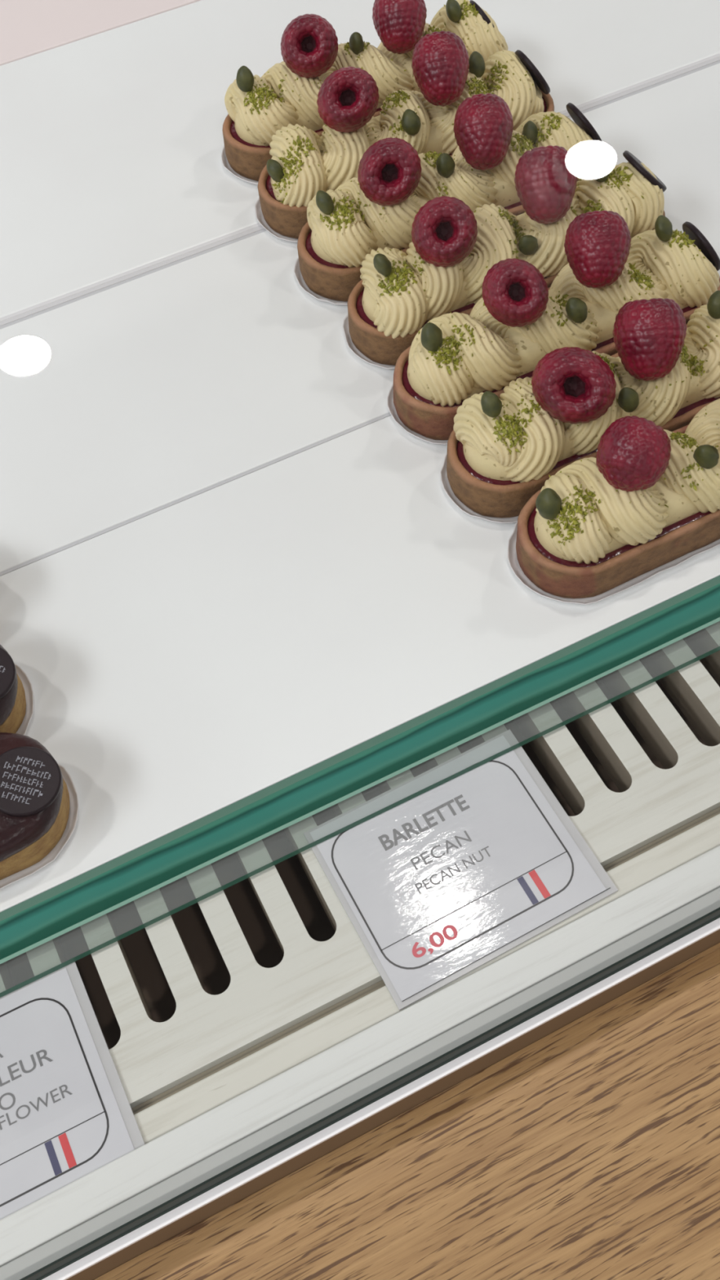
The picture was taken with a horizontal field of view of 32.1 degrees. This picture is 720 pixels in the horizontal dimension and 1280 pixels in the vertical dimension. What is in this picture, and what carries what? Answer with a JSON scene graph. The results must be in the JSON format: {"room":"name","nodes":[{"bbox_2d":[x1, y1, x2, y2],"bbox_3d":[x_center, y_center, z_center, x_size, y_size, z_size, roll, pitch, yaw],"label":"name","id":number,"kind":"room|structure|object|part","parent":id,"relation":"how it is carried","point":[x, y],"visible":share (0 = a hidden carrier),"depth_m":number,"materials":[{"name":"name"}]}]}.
{"room":"food shop","nodes":[
{"label":"food shop","id":0,"kind":"room"},
{"bbox_3d":[0.057,0.659,1.066,7.000,0.050,7.000,-24,60,-12],"label":"floor","id":1,"kind":"structure","parent":0,"visible":0},
{"bbox_2d":[0,638,719,1279],"bbox_3d":[-0.007,0.041,0.739,0.590,1.162,0.534,-24,60,-12],"label":"display case","id":2,"kind":"object","parent":1,"relation":"on","point":[147,1220],"depth_m":0.34,"materials":[{"name":"white"}]},
{"bbox_2d":[0,621,719,1108],"bbox_3d":[0.064,0.029,0.398,0.590,0.019,0.091,-24,60,-12],"label":"ventilation grille","id":3,"kind":"object","parent":2,"relation":"attached to","point":[150,1058],"depth_m":0.37,"materials":[{"name":"white metal"}]},
{"bbox_2d":[0,961,145,1219],"bbox_3d":[-0.101,0.129,0.337,0.072,0.001,0.060,-24,60,-12],"label":"price tag","id":4,"kind":"object","parent":3,"relation":"attached to","point":[66,1113],"visible":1,"depth_m":0.34,"materials":[{"name":"grey paper"}]},
{"bbox_3d":[0.058,0.016,0.397,0.590,0.002,0.028,-24,60,-12],"label":"thin glass strip","id":5,"kind":"part","parent":3,"relation":"part of","materials":[{"name":"glass"}]},
{"bbox_2d":[303,728,617,1010],"bbox_3d":[0.029,0.065,0.369,0.072,0.001,0.060,-25,60,-12],"label":"price tag","id":6,"kind":"object","parent":3,"relation":"attached to","point":[442,883],"visible":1,"depth_m":0.37,"materials":[{"name":"grey paper"}]},
{"bbox_3d":[0.091,0.072,0.361,0.590,0.001,0.010,-24,60,-12],"label":"front strip","id":7,"kind":"part","parent":2,"relation":"part of","materials":[{"name":"white metal"}]},
{"bbox_2d":[0,53,719,964],"bbox_3d":[-0.038,-0.149,0.492,0.590,0.016,0.438,-24,60,-12],"label":"glass shelf","id":8,"kind":"object","parent":2,"relation":"in","point":[39,919],"depth_m":0.38,"materials":[{"name":"glass"}]},
{"bbox_2d":[0,0,200,66],"bbox_3d":[-0.126,-0.301,0.583,0.590,0.005,0.067,-24,60,-12],"label":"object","id":9,"kind":"object","parent":8,"relation":"on","point":[28,28],"visible":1,"depth_m":0.57,"materials":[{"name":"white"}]},
{"bbox_3d":[0.007,-0.077,0.437,0.590,0.003,0.001,-24,60,-12],"label":"joint strip","id":10,"kind":"part","parent":8,"relation":"part of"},
{"bbox_2d":[0,415,719,912],"bbox_3d":[0.032,-0.035,0.411,0.590,0.004,0.110,-24,60,-12],"label":"display tray","id":11,"kind":"object","parent":8,"relation":"on","point":[185,660],"visible":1,"depth_m":0.39,"materials":[{"name":"white plastic"}]},
{"bbox_2d":[13,662,33,735],"bbox_3d":[-0.159,0.040,0.370,0.132,0.003,0.042,-24,60,-12],"label":"paper liner","id":12,"kind":"object","parent":11,"relation":"on","point":[27,685],"visible":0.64,"depth_m":0.38,"materials":[{"name":"white"}]},
{"bbox_2d":[0,644,26,733],"bbox_3d":[-0.160,0.034,0.361,0.129,0.024,0.038,-24,60,-12],"label":"tart","id":13,"kind":"object","parent":12,"relation":"on","point":[12,695],"visible":0.96,"depth_m":0.36,"materials":[{"name":"food"}]},
{"bbox_2d":[0,764,78,888],"bbox_3d":[-0.142,0.069,0.352,0.131,0.003,0.042,-24,60,-12],"label":"paper liner","id":14,"kind":"object","parent":11,"relation":"on","point":[53,854],"visible":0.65,"depth_m":0.36,"materials":[{"name":"white"}]},
{"bbox_2d":[0,732,69,879],"bbox_3d":[-0.142,0.063,0.342,0.129,0.024,0.038,-24,60,-12],"label":"tart","id":15,"kind":"object","parent":14,"relation":"on","point":[34,795],"visible":1,"depth_m":0.34,"materials":[{"name":"food"}]},
{"bbox_2d":[0,755,50,804],"bbox_3d":[-0.092,0.038,0.343,0.013,0.001,0.013,15,60,1],"label":"print","id":16,"kind":"object","parent":15,"relation":"on","point":[10,775],"depth_m":0.34},
{"bbox_2d":[386,382,448,444],"bbox_3d":[0.070,-0.102,0.446,0.131,0.003,0.041,-24,60,-12],"label":"paper liner","id":17,"kind":"object","parent":11,"relation":"on","point":[390,404],"visible":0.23,"depth_m":0.43,"materials":[{"name":"white"}]},
{"bbox_2d":[440,452,518,523],"bbox_3d":[0.088,-0.073,0.427,0.131,0.003,0.042,-24,60,-12],"label":"paper liner","id":18,"kind":"object","parent":11,"relation":"on","point":[445,482],"visible":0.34,"depth_m":0.41,"materials":[{"name":"white"}]},
{"bbox_2d":[393,210,719,439],"bbox_3d":[0.069,-0.116,0.424,0.127,0.054,0.037,-24,60,-12],"label":"tart","id":19,"kind":"object","parent":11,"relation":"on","point":[517,320],"visible":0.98,"depth_m":0.42,"materials":[{"name":"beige food"}]},
{"bbox_2d":[446,290,719,517],"bbox_3d":[0.086,-0.087,0.406,0.127,0.053,0.037,-24,60,-12],"label":"tart","id":20,"kind":"object","parent":11,"relation":"on","point":[664,369],"visible":0.98,"depth_m":0.40,"materials":[{"name":"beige food"}]},
{"bbox_2d":[507,520,719,604],"bbox_3d":[0.108,-0.046,0.410,0.132,0.003,0.041,-24,60,-12],"label":"paper liner","id":21,"kind":"object","parent":11,"relation":"on","point":[512,553],"visible":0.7,"depth_m":0.40,"materials":[{"name":"white"}]},
{"bbox_2d":[515,398,719,598],"bbox_3d":[0.107,-0.060,0.388,0.127,0.054,0.037,-24,60,-12],"label":"tart","id":22,"kind":"object","parent":21,"relation":"on","point":[649,499],"visible":1,"depth_m":0.38,"materials":[{"name":"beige food"}]},
{"bbox_2d":[0,62,719,572],"bbox_3d":[-0.017,-0.117,0.464,0.590,0.004,0.107,-24,60,-12],"label":"display tray","id":23,"kind":"object","parent":8,"relation":"on","point":[118,404],"visible":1,"depth_m":0.45,"materials":[{"name":"white plastic"}]},
{"bbox_2d":[254,196,297,242],"bbox_3d":[0.020,-0.189,0.502,0.131,0.003,0.042,-24,60,-12],"label":"paper liner","id":24,"kind":"object","parent":23,"relation":"on","point":[260,217],"visible":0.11,"depth_m":0.49,"materials":[{"name":"white"}]},
{"bbox_2d":[293,257,347,305],"bbox_3d":[0.036,-0.159,0.483,0.131,0.003,0.041,-24,60,-12],"label":"paper liner","id":25,"kind":"object","parent":23,"relation":"on","point":[297,272],"visible":0.16,"depth_m":0.47,"materials":[{"name":"white paper"}]},
{"bbox_2d":[342,314,395,369],"bbox_3d":[0.055,-0.131,0.465,0.131,0.003,0.042,-24,60,-12],"label":"paper liner","id":26,"kind":"object","parent":23,"relation":"on","point":[345,323],"visible":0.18,"depth_m":0.45,"materials":[{"name":"white"}]},
{"bbox_2d":[257,31,554,239],"bbox_3d":[0.019,-0.202,0.480,0.127,0.054,0.037,-24,60,-12],"label":"tart","id":27,"kind":"object","parent":23,"relation":"on","point":[304,162],"visible":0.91,"depth_m":0.47,"materials":[{"name":"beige food"}]},
{"bbox_2d":[297,93,604,301],"bbox_3d":[0.035,-0.172,0.462,0.127,0.053,0.037,-24,60,-12],"label":"tart","id":28,"kind":"object","parent":23,"relation":"on","point":[378,208],"visible":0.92,"depth_m":0.45,"materials":[{"name":"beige food"}]},
{"bbox_2d":[347,145,666,365],"bbox_3d":[0.054,-0.145,0.443,0.127,0.054,0.037,-24,60,-12],"label":"tart","id":29,"kind":"object","parent":23,"relation":"on","point":[453,247],"visible":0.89,"depth_m":0.43,"materials":[{"name":"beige food"}]},
{"bbox_2d":[0,0,719,317],"bbox_3d":[-0.077,-0.218,0.530,0.590,0.004,0.152,-24,60,-12],"label":"display tray","id":30,"kind":"object","parent":8,"relation":"on","point":[112,144],"visible":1,"depth_m":0.53,"materials":[{"name":"white plastic"}]},
{"bbox_2d":[221,145,257,185],"bbox_3d":[0.004,-0.218,0.521,0.132,0.003,0.041,-24,60,-12],"label":"paper liner","id":31,"kind":"object","parent":30,"relation":"on","point":[226,165],"visible":0.13,"depth_m":0.51,"materials":[{"name":"white"}]},
{"bbox_2d":[222,0,507,181],"bbox_3d":[0.003,-0.231,0.500,0.127,0.053,0.037,-24,60,-12],"label":"tart","id":32,"kind":"object","parent":31,"relation":"on","point":[257,107],"visible":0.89,"depth_m":0.49,"materials":[{"name":"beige food"}]},
{"bbox_3d":[-0.042,-0.160,0.491,0.590,0.003,0.005,-24,60,-12],"label":"joint strip","id":33,"kind":"part","parent":8,"relation":"part of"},
{"bbox_3d":[-0.021,-0.110,0.496,0.590,0.054,0.533,-24,60,-12],"label":"panel","id":34,"kind":"part","parent":2,"relation":"part of","materials":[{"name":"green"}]},
{"bbox_3d":[0.017,-0.116,0.317,0.590,0.281,0.329,-24,60,-12],"label":"glass","id":35,"kind":"part","parent":2,"relation":"part of","materials":[{"name":"grey"}]},
{"bbox_2d":[93,942,719,1279],"bbox_3d":[0.186,0.294,0.260,0.940,0.028,0.486,-24,60,-12],"label":"wood floor","id":36,"kind":"structure","parent":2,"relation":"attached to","point":[590,1150],"depth_m":0.34,"materials":[{"name":"brown wood"}]},
{"bbox_3d":[0.087,0.069,0.374,0.590,0.016,0.009,-24,60,-12],"label":"wood strip","id":37,"kind":"part","parent":2,"relation":"part of","materials":[{"name":"wood"}]}
]}

